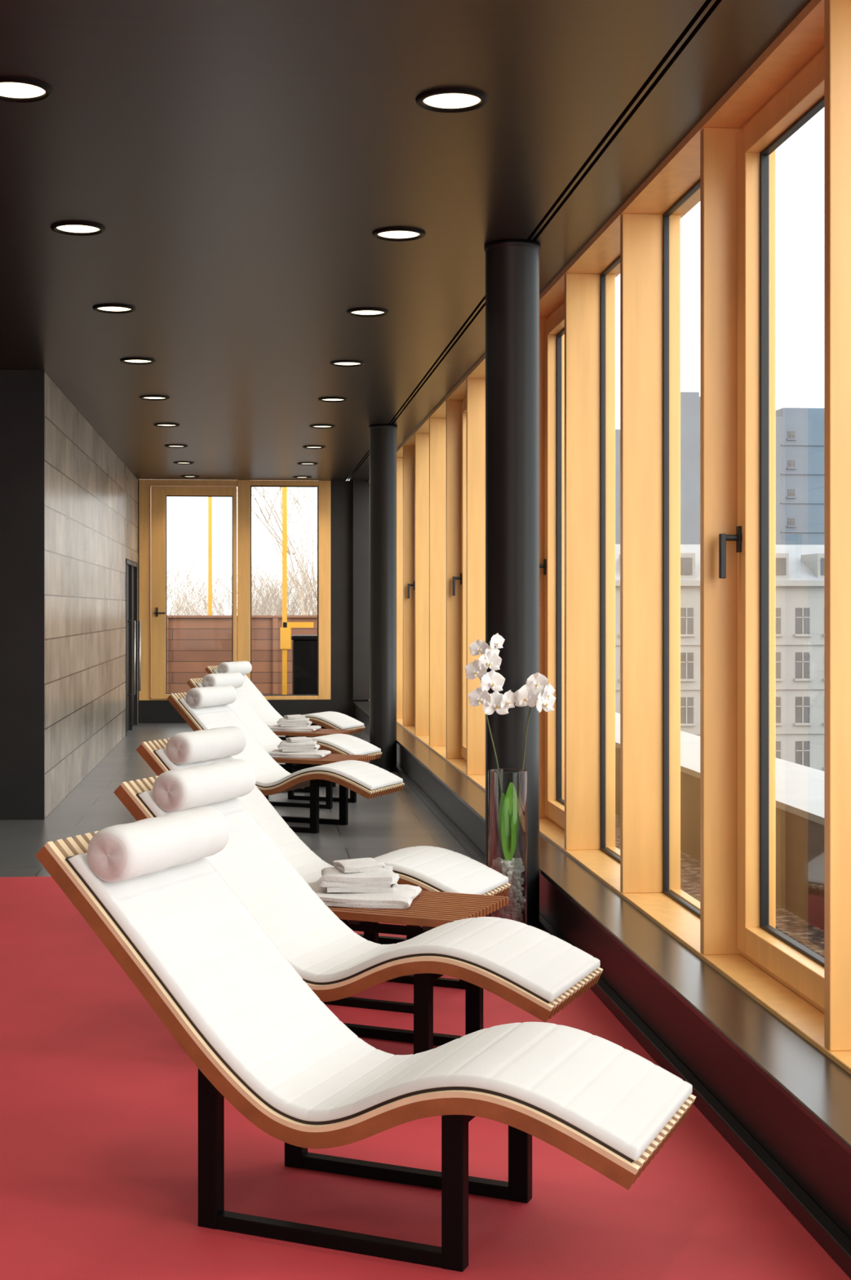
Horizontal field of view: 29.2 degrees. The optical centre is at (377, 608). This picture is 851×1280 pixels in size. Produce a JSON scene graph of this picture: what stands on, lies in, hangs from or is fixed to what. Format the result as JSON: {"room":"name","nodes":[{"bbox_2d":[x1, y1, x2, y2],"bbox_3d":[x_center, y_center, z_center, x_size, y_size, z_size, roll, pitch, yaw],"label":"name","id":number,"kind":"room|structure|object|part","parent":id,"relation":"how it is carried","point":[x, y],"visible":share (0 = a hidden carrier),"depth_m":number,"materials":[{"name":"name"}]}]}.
{"room":"spa","nodes":[
{"label":"spa","id":0,"kind":"room"},
{"bbox_2d":[0,369,44,819],"bbox_3d":[-4.137,-0.100,11.503,3.540,3.200,0.020,0,0,-4],"label":"wall","id":1,"kind":"structure","parent":0,"point":[22,392],"depth_m":11.62,"materials":[{"name":"paint"}]},
{"bbox_2d":[44,371,137,818],"bbox_3d":[-2.854,-0.100,16.528,0.200,3.200,9.800,0,0,-4],"label":"wall","id":2,"kind":"structure","parent":0,"point":[85,479],"depth_m":14.25,"materials":[{"name":"grey tile"}]},
{"bbox_2d":[125,559,140,736],"bbox_3d":[-3.050,0.455,20.229,0.144,2.090,1.890,0,0,-4],"label":"door","id":3,"kind":"structure","parent":2,"relation":"in","point":[131,620],"depth_m":20.19,"materials":[{"name":"metal"}]},
{"bbox_2d":[137,479,369,723],"bbox_3d":[-1.578,-0.100,21.583,3.530,3.200,0.320,0,0,-4],"label":"wall","id":4,"kind":"structure","parent":0,"point":[349,500],"depth_m":21.59,"materials":[{"name":"concrete"}]},
{"bbox_2d":[138,479,250,700],"bbox_3d":[-2.400,-0.250,21.516,1.460,2.900,0.245,0,0,-4],"label":"window","id":5,"kind":"structure","parent":4,"relation":"in","point":[153,493],"depth_m":21.43,"materials":[{"name":"brown wood"}]},
{"bbox_2d":[250,480,330,699],"bbox_3d":[-1.147,-0.250,21.654,1.060,2.900,0.165,0,0,-4],"label":"window","id":6,"kind":"structure","parent":4,"relation":"in","point":[323,486],"depth_m":21.61,"materials":[{"name":"brown wood"}]},
{"bbox_2d":[0,0,811,480],"bbox_3d":[-2.281,-1.770,9.050,6.860,0.140,24.800,0,0,-4],"label":"ceiling","id":7,"kind":"structure","parent":0,"point":[239,162],"depth_m":6.47,"materials":[{"name":"black paint"}]},
{"bbox_2d":[0,76,53,102],"bbox_3d":[-1.181,-1.694,5.334,0.244,0.013,0.244,0,0,-4],"label":"recessed light","id":8,"kind":"object","parent":7,"relation":"in","point":[12,89],"visible":1,"depth_m":5.35,"materials":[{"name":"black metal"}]},
{"bbox_2d":[50,221,106,235],"bbox_3d":[-1.333,-1.694,7.277,0.244,0.013,0.244,0,0,-4],"label":"recessed light","id":9,"kind":"object","parent":7,"relation":"in","point":[68,228],"visible":1,"depth_m":7.29,"materials":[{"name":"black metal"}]},
{"bbox_2d":[92,303,136,313],"bbox_3d":[-1.484,-1.694,9.220,0.244,0.013,0.244,0,0,-4],"label":"recessed light","id":10,"kind":"object","parent":7,"relation":"in","point":[107,308],"visible":1,"depth_m":9.22,"materials":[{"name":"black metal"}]},
{"bbox_2d":[120,357,155,364],"bbox_3d":[-1.636,-1.694,11.164,0.244,0.013,0.244,0,0,-4],"label":"recessed light","id":11,"kind":"object","parent":7,"relation":"in","point":[139,361],"visible":1,"depth_m":11.16,"materials":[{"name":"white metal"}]},
{"bbox_2d":[138,395,169,400],"bbox_3d":[-1.788,-1.694,13.107,0.244,0.013,0.244,0,0,-4],"label":"recessed light","id":12,"kind":"object","parent":7,"relation":"in","point":[153,397],"visible":1,"depth_m":13.11,"materials":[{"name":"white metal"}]},
{"bbox_2d":[153,422,180,426],"bbox_3d":[-1.939,-1.694,15.050,0.244,0.013,0.244,0,0,-4],"label":"recessed light","id":13,"kind":"object","parent":7,"relation":"in","point":[159,424],"visible":1,"depth_m":15.04,"materials":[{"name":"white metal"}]},
{"bbox_2d":[164,444,187,448],"bbox_3d":[-2.091,-1.694,16.993,0.244,0.013,0.244,0,0,-4],"label":"recessed light","id":14,"kind":"object","parent":7,"relation":"in","point":[173,446],"visible":1,"depth_m":17.02,"materials":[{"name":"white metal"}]},
{"bbox_2d":[173,461,194,464],"bbox_3d":[-2.242,-1.694,18.936,0.244,0.013,0.244,0,0,-4],"label":"recessed light","id":15,"kind":"object","parent":7,"relation":"in","point":[176,462],"visible":1,"depth_m":18.91,"materials":[{"name":"black metal"}]},
{"bbox_2d":[180,475,199,477],"bbox_3d":[-2.394,-1.694,20.879,0.244,0.013,0.244,0,0,-4],"label":"recessed light","id":16,"kind":"object","parent":7,"relation":"in","point":[182,476],"visible":1,"depth_m":20.79,"materials":[{"name":"black metal"}]},
{"bbox_2d":[293,475,311,478],"bbox_3d":[-0.962,-1.694,20.991,0.244,0.013,0.244,0,0,-4],"label":"recessed light","id":17,"kind":"object","parent":7,"relation":"in","point":[295,477],"visible":1,"depth_m":20.92,"materials":[{"name":"black metal"}]},
{"bbox_2d":[297,462,318,465],"bbox_3d":[-0.811,-1.694,19.048,0.244,0.013,0.244,0,0,-4],"label":"recessed light","id":18,"kind":"object","parent":7,"relation":"in","point":[302,463],"visible":1,"depth_m":19.02,"materials":[{"name":"black metal"}]},
{"bbox_2d":[302,445,325,448],"bbox_3d":[-0.659,-1.694,17.105,0.244,0.013,0.244,0,0,-4],"label":"recessed light","id":19,"kind":"object","parent":7,"relation":"in","point":[304,446],"visible":1,"depth_m":17.05,"materials":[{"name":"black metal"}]},
{"bbox_2d":[309,424,335,428],"bbox_3d":[-0.507,-1.694,15.161,0.244,0.013,0.244,0,0,-4],"label":"recessed light","id":20,"kind":"object","parent":7,"relation":"in","point":[315,426],"visible":1,"depth_m":15.18,"materials":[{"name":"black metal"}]},
{"bbox_2d":[318,396,347,402],"bbox_3d":[-0.356,-1.694,13.218,0.244,0.013,0.244,0,0,-4],"label":"recessed light","id":21,"kind":"object","parent":7,"relation":"in","point":[330,399],"visible":1,"depth_m":13.24,"materials":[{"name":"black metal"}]},
{"bbox_2d":[329,360,364,366],"bbox_3d":[-0.204,-1.694,11.275,0.244,0.013,0.244,0,0,-4],"label":"recessed light","id":22,"kind":"object","parent":7,"relation":"in","point":[341,362],"visible":1,"depth_m":11.27,"materials":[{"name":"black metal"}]},
{"bbox_2d":[346,307,389,316],"bbox_3d":[-0.053,-1.694,9.332,0.244,0.013,0.244,0,0,-4],"label":"recessed light","id":23,"kind":"object","parent":7,"relation":"in","point":[358,312],"visible":1,"depth_m":9.34,"materials":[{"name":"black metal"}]},
{"bbox_2d":[372,226,426,241],"bbox_3d":[0.099,-1.694,7.389,0.244,0.013,0.244,0,0,-4],"label":"recessed light","id":24,"kind":"object","parent":7,"relation":"in","point":[393,233],"visible":1,"depth_m":7.39,"materials":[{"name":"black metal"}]},
{"bbox_2d":[415,87,488,112],"bbox_3d":[0.250,-1.694,5.446,0.244,0.013,0.244,0,0,-4],"label":"recessed light","id":25,"kind":"object","parent":7,"relation":"in","point":[451,100],"visible":1,"depth_m":5.45,"materials":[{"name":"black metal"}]},
{"bbox_2d":[0,723,850,1279],"bbox_3d":[-2.520,1.550,9.031,6.380,0.100,24.800,0,0,-4],"label":"floor","id":26,"kind":"structure","parent":0,"point":[99,1099],"depth_m":4.38,"materials":[{"name":"red carpet"}]},
{"bbox_2d":[186,671,282,751],"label":"lounge chair","id":27,"kind":"object","parent":26,"relation":"on","point":[268,739],"depth_m":13.85,"materials":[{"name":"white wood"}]},
{"bbox_3d":[-0.779,0.923,13.690,1.551,0.673,0.570,0,0,24],"label":"slatted frame","id":28,"kind":"part","parent":27,"relation":"part of","materials":[{"name":"brown wood"}]},
{"bbox_2d":[196,682,381,755],"bbox_3d":[-0.741,0.909,13.673,1.457,0.583,0.542,0,0,24],"label":"cushion","id":29,"kind":"object","parent":27,"relation":"on","point":[338,744],"depth_m":13.70,"materials":[{"name":"white fabric"}]},
{"bbox_2d":[204,661,283,726],"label":"lounge chair","id":30,"kind":"object","parent":26,"relation":"on","point":[260,704],"depth_m":16.83,"materials":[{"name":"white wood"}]},
{"bbox_2d":[167,684,404,833],"bbox_3d":[-0.634,1.022,11.274,1.551,0.956,0.570,0,0,24],"label":"lounge chair","id":31,"kind":"object","parent":26,"relation":"on","point":[206,708],"visible":0.77,"depth_m":11.25,"materials":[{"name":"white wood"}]},
{"bbox_2d":[179,697,403,790],"bbox_3d":[-0.595,0.909,11.257,1.457,0.583,0.542,0,0,24],"label":"cushion","id":32,"kind":"object","parent":31,"relation":"on","point":[200,713],"depth_m":11.23,"materials":[{"name":"white fabric"}]},
{"bbox_2d":[238,785,334,884],"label":"lounge chair","id":33,"kind":"object","parent":26,"relation":"on","point":[309,865],"depth_m":7.39,"materials":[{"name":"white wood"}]},
{"bbox_2d":[155,748,508,894],"bbox_3d":[-0.201,0.909,7.145,1.457,0.583,0.542,0,0,24],"label":"cushion","id":34,"kind":"object","parent":33,"relation":"on","point":[433,868],"depth_m":7.14,"materials":[{"name":"white fabric"}]},
{"bbox_2d":[272,728,357,772],"bbox_3d":[-0.687,1.317,15.243,0.860,0.365,0.550,0,0,24],"label":"side table","id":35,"kind":"object","parent":26,"relation":"on","point":[320,732],"visible":0.31,"depth_m":15.04,"materials":[{"name":"brown wood"}]},
{"bbox_2d":[268,714,321,732],"bbox_3d":[-0.773,1.065,15.267,0.461,0.139,0.382,0,0,9],"label":"folded towels","id":36,"kind":"object","parent":35,"relation":"on","point":[296,722],"visible":0.98,"depth_m":15.19,"materials":[{"name":"white fabric"}]},
{"bbox_2d":[266,753,375,808],"bbox_3d":[-0.519,1.317,12.568,0.860,0.365,0.550,0,0,24],"label":"side table","id":37,"kind":"object","parent":26,"relation":"on","point":[293,763],"visible":0.41,"depth_m":12.37,"materials":[{"name":"brown wood"}]},
{"bbox_2d":[267,736,331,758],"bbox_3d":[-0.605,1.065,12.591,0.461,0.139,0.382,0,0,9],"label":"folded towels","id":38,"kind":"object","parent":37,"relation":"on","point":[304,747],"visible":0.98,"depth_m":12.51,"materials":[{"name":"white fabric"}]},
{"bbox_2d":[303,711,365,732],"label":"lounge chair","id":39,"kind":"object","parent":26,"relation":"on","point":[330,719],"depth_m":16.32,"materials":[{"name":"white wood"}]},
{"bbox_2d":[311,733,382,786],"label":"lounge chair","id":40,"kind":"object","parent":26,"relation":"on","point":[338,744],"depth_m":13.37,"materials":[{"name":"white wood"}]},
{"bbox_2d":[113,759,603,1054],"bbox_3d":[-0.070,1.022,5.490,1.551,0.956,0.570,0,0,24],"label":"lounge chair","id":41,"kind":"object","parent":26,"relation":"on","point":[534,970],"visible":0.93,"depth_m":5.46,"materials":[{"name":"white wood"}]},
{"bbox_2d":[138,790,600,1002],"bbox_3d":[-0.031,0.909,5.474,1.457,0.583,0.542,0,0,24],"label":"cushion","id":42,"kind":"object","parent":41,"relation":"on","point":[513,961],"depth_m":5.41,"materials":[{"name":"white fabric"}]},
{"bbox_2d":[35,806,696,1271],"bbox_3d":[-0.038,1.022,4.069,1.551,0.956,0.570,0,0,24],"label":"lounge chair","id":43,"kind":"object","parent":26,"relation":"on","point":[259,1038],"visible":1,"depth_m":3.98,"materials":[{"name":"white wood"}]},
{"bbox_2d":[67,852,693,1161],"bbox_3d":[0.001,0.909,4.052,1.457,0.583,0.542,0,0,24],"label":"cushion","id":44,"kind":"object","parent":43,"relation":"on","point":[259,1038],"depth_m":3.98,"materials":[{"name":"white fabric"}]},
{"bbox_2d":[368,424,397,772],"bbox_3d":[0.057,-0.100,15.150,0.300,3.196,0.300,0,0,-4],"label":"column","id":45,"kind":"structure","parent":26,"relation":"on","point":[383,437],"depth_m":15.04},
{"bbox_2d":[322,890,508,1013],"bbox_3d":[0.015,1.317,6.361,0.860,0.365,0.550,0,0,24],"label":"side table","id":46,"kind":"object","parent":26,"relation":"on","point":[430,909],"visible":0.39,"depth_m":6.14,"materials":[{"name":"brown wood"}]},
{"bbox_2d":[308,857,422,908],"bbox_3d":[-0.070,1.065,6.384,0.461,0.139,0.382,0,0,9],"label":"folded towels","id":47,"kind":"object","parent":46,"relation":"on","point":[360,882],"visible":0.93,"depth_m":6.31,"materials":[{"name":"white fabric"}]},
{"bbox_2d":[464,633,555,924],"bbox_3d":[0.595,0.801,7.292,0.413,1.389,0.187,0,0,-2],"label":"vase","id":48,"kind":"object","parent":26,"relation":"on","point":[512,825],"visible":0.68,"depth_m":7.25,"materials":[{"name":"clear glass"}]},
{"bbox_2d":[484,239,541,928],"bbox_3d":[0.633,-0.100,7.632,0.300,3.196,0.300,0,0,-4],"label":"column","id":49,"kind":"structure","parent":26,"relation":"on","point":[512,265],"depth_m":7.52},
{"bbox_2d":[368,0,824,483],"bbox_3d":[0.982,-1.685,9.305,0.275,0.030,24.800,0,0,-4],"label":"trim","id":50,"kind":"structure","parent":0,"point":[803,38],"depth_m":6.13,"materials":[{"name":"brown wood"}]},
{"bbox_2d":[354,704,850,1239],"bbox_3d":[0.890,1.419,9.297,0.460,0.362,24.800,0,0,-4],"label":"wall","id":51,"kind":"structure","parent":0,"point":[818,1164],"depth_m":4.99,"materials":[{"name":"black paint"}]},
{"bbox_2d":[396,457,403,717],"bbox_3d":[0.342,-0.235,17.412,0.250,2.870,1.235,0,0,-4],"label":"window","id":52,"kind":"structure","parent":51,"relation":"in","point":[399,460],"depth_m":17.98,"materials":[{"name":"brown wood"}]},
{"bbox_2d":[403,446,415,725],"bbox_3d":[0.438,-0.235,16.181,0.250,2.870,1.235,0,0,-4],"label":"window","id":53,"kind":"structure","parent":51,"relation":"in","point":[409,452],"depth_m":16.75,"materials":[{"name":"brown wood"}]},
{"bbox_2d":[415,433,429,735],"bbox_3d":[0.534,-0.235,14.949,0.250,2.870,1.235,0,0,-4],"label":"window","id":54,"kind":"structure","parent":51,"relation":"in","point":[422,440],"depth_m":15.52,"materials":[{"name":"brown wood"}]},
{"bbox_2d":[429,417,446,746],"bbox_3d":[0.630,-0.235,13.718,0.250,2.870,1.235,0,0,-4],"label":"window","id":55,"kind":"structure","parent":51,"relation":"in","point":[437,426],"depth_m":14.28,"materials":[{"name":"brown wood"}]},
{"bbox_2d":[446,396,466,761],"bbox_3d":[0.726,-0.235,12.487,0.250,2.870,1.235,0,0,-4],"label":"window","id":56,"kind":"structure","parent":51,"relation":"in","point":[456,410],"depth_m":13.05,"materials":[{"name":"brown wood"}]},
{"bbox_2d":[466,377,485,774],"bbox_3d":[0.822,-0.235,11.255,0.250,2.870,1.235,0,0,-4],"label":"window","id":57,"kind":"structure","parent":51,"relation":"in","point":[476,388],"depth_m":11.82,"materials":[{"name":"brown wood"}]},
{"bbox_2d":[539,301,564,830],"bbox_3d":[1.014,-0.235,8.793,0.250,2.870,1.235,0,0,-4],"label":"window","id":58,"kind":"structure","parent":51,"relation":"in","point":[552,328],"depth_m":9.26,"materials":[{"name":"brown wood"}]},
{"bbox_2d":[564,255,620,862],"bbox_3d":[1.110,-0.235,7.562,0.250,2.870,1.235,0,0,-4],"label":"window","id":59,"kind":"structure","parent":51,"relation":"in","point":[589,298],"depth_m":8.13,"materials":[{"name":"brown wood"}]},
{"bbox_2d":[352,701,850,1279],"bbox_3d":[0.740,1.357,9.226,0.230,0.285,24.680,0,0,-4],"label":"trim","id":60,"kind":"structure","parent":51,"relation":"attached to","point":[818,1086],"depth_m":5.07,"materials":[{"name":"metal"}]},
{"bbox_2d":[368,699,850,1074],"bbox_3d":[0.982,1.218,9.305,0.275,0.035,24.800,0,0,-4],"label":"trim","id":61,"kind":"structure","parent":51,"relation":"on","point":[801,1015],"depth_m":5.95,"materials":[{"name":"brown wood"}]},
{"bbox_2d":[620,178,700,917],"bbox_3d":[1.206,-0.235,6.330,0.250,2.870,1.235,0,0,-4],"label":"window","id":62,"kind":"structure","parent":51,"relation":"in","point":[651,243],"depth_m":6.90,"materials":[{"name":"brown wood"}]},
{"bbox_2d":[700,47,824,1012],"bbox_3d":[1.302,-0.235,5.099,0.250,2.870,1.235,0,0,-4],"label":"window","id":63,"kind":"structure","parent":51,"relation":"in","point":[738,166],"depth_m":5.66,"materials":[{"name":"brown wood"}]},
{"bbox_2d":[824,0,850,1050],"bbox_3d":[1.399,-0.235,3.868,0.250,2.870,1.235,0,0,-4],"label":"window","id":64,"kind":"structure","parent":51,"relation":"in","point":[837,13],"depth_m":4.43,"materials":[{"name":"brown wood"}]},
{"label":"outside","id":65,"kind":"structure","parent":0,"visible":0},
{"bbox_2d":[166,526,216,615],"bbox_3d":[-7.733,2.206,43.880,7.283,10.608,7.250,0,0,-26],"label":"bare tree","id":66,"kind":"object","parent":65,"point":[177,578],"visible":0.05,"depth_m":43.68,"materials":[{"name":"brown plant"}]},
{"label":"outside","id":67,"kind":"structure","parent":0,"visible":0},
{"bbox_2d":[236,480,317,615],"bbox_3d":[-1.248,-0.323,45.150,9.496,15.670,10.412,0,0,32],"label":"bare tree","id":68,"kind":"object","parent":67,"point":[301,597],"visible":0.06,"depth_m":44.95,"materials":[{"name":"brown plant"}]},
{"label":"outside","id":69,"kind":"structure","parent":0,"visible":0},
{"bbox_2d":[168,480,349,615],"bbox_3d":[-2.608,0.622,52.400,9.612,13.766,9.675,0,0,42],"label":"bare tree","id":70,"kind":"object","parent":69,"point":[302,513],"visible":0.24,"depth_m":52.94,"materials":[{"name":"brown plant"}]},
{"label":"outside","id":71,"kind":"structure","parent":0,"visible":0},
{"bbox_2d":[166,509,290,615],"bbox_3d":[-6.743,2.158,48.724,9.121,10.704,7.505,0,0,8],"label":"bare tree","id":72,"kind":"object","parent":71,"point":[175,600],"visible":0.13,"depth_m":48.12,"materials":[{"name":"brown plant"}]},
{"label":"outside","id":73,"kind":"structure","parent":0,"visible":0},
{"bbox_2d":[171,529,317,615],"bbox_3d":[-3.001,2.365,53.618,6.833,10.286,8.038,0,0,-22],"label":"bare tree","id":74,"kind":"object","parent":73,"point":[227,558],"visible":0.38,"depth_m":52.58,"materials":[{"name":"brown plant"}]},
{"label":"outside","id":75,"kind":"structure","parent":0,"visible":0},
{"bbox_3d":[37.407,32.000,163.404,500.000,1.000,520.000,0,0,-4],"label":"ground","id":76,"kind":"structure","parent":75,"visible":0},
{"bbox_2d":[615,391,700,544],"bbox_3d":[39.386,6.000,231.263,26.500,71.000,25.000,0,0,-4],"label":"tower block","id":77,"kind":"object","parent":76,"relation":"on","point":[690,401],"visible":0.09,"depth_m":218.90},
{"bbox_2d":[615,544,824,771],"bbox_3d":[40.007,12.750,155.783,52.800,37.500,25.600,0,0,-4],"label":"apartment building","id":78,"kind":"structure","parent":76,"relation":"on","point":[800,568],"depth_m":143.28,"materials":[{"name":"stone"}]},
{"bbox_2d":[776,407,824,544],"bbox_3d":[72.460,6.750,241.240,38.000,69.500,30.250,0,0,-4],"label":"tower block","id":79,"kind":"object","parent":76,"relation":"on","point":[800,432],"visible":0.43,"depth_m":225.25,"materials":[{"name":"glass"}]},
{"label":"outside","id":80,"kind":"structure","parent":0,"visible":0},
{"bbox_2d":[166,526,305,615],"bbox_3d":[-6.141,1.890,57.518,7.502,11.241,6.941,0,0,-8],"label":"bare tree","id":81,"kind":"object","parent":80,"point":[224,578],"visible":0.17,"depth_m":57.44,"materials":[{"name":"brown plant"}]},
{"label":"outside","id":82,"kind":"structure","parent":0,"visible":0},
{"bbox_2d":[168,538,317,615],"bbox_3d":[-2.519,1.909,58.683,7.117,11.186,10.564,0,0,30],"label":"bare tree","id":83,"kind":"object","parent":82,"point":[301,539],"visible":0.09,"depth_m":56.84,"materials":[{"name":"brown plant"}]},
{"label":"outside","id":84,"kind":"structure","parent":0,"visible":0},
{"bbox_2d":[615,813,824,957],"bbox_3d":[0.979,1.510,14.520,0.490,0.380,39.200,0,0,-4],"label":"gravel strip","id":85,"kind":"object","parent":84,"point":[810,935],"visible":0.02,"depth_m":6.99,"materials":[{"name":"brown gravel"}]},
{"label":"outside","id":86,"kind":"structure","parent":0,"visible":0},
{"bbox_3d":[-2.943,1.610,23.843,5.840,0.180,4.400,0,0,-4],"label":"floor","id":87,"kind":"structure","parent":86,"visible":0},
{"bbox_2d":[208,497,212,615],"bbox_3d":[-2.624,-0.100,25.664,0.120,5.200,0.140,0,0,-4],"label":"post","id":88,"kind":"object","parent":87,"relation":"on","point":[210,499],"visible":0.46,"depth_m":25.63,"materials":[{"name":"metal"}]},
{"bbox_2d":[166,615,317,694],"bbox_3d":[-3.070,0.810,25.473,5.840,1.420,0.190,0,0,-4],"label":"fence","id":89,"kind":"object","parent":87,"relation":"on","point":[194,643],"visible":0.26,"depth_m":25.48,"materials":[{"name":"brown wood"}]},
{"bbox_2d":[280,487,313,694],"bbox_3d":[-1.208,-0.290,24.621,0.500,3.620,0.120,0,0,-4],"label":"post","id":90,"kind":"object","parent":87,"relation":"on","point":[286,631],"visible":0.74,"depth_m":24.57,"materials":[{"name":"metal"}]},
{"bbox_2d":[290,635,317,694],"bbox_3d":[-1.002,0.945,23.644,0.480,1.130,0.540,0,0,-4],"label":"waste bin","id":91,"kind":"object","parent":87,"relation":"on","point":[304,647],"visible":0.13,"depth_m":23.39,"materials":[{"name":"black metal"}]},
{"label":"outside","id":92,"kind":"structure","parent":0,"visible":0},
{"bbox_2d":[615,712,824,930],"bbox_3d":[1.537,2.175,14.564,0.670,2.650,39.200,0,0,-4],"label":"parapet","id":93,"kind":"object","parent":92,"point":[800,788],"visible":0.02,"depth_m":7.25,"materials":[{"name":"brown concrete"}]}
]}

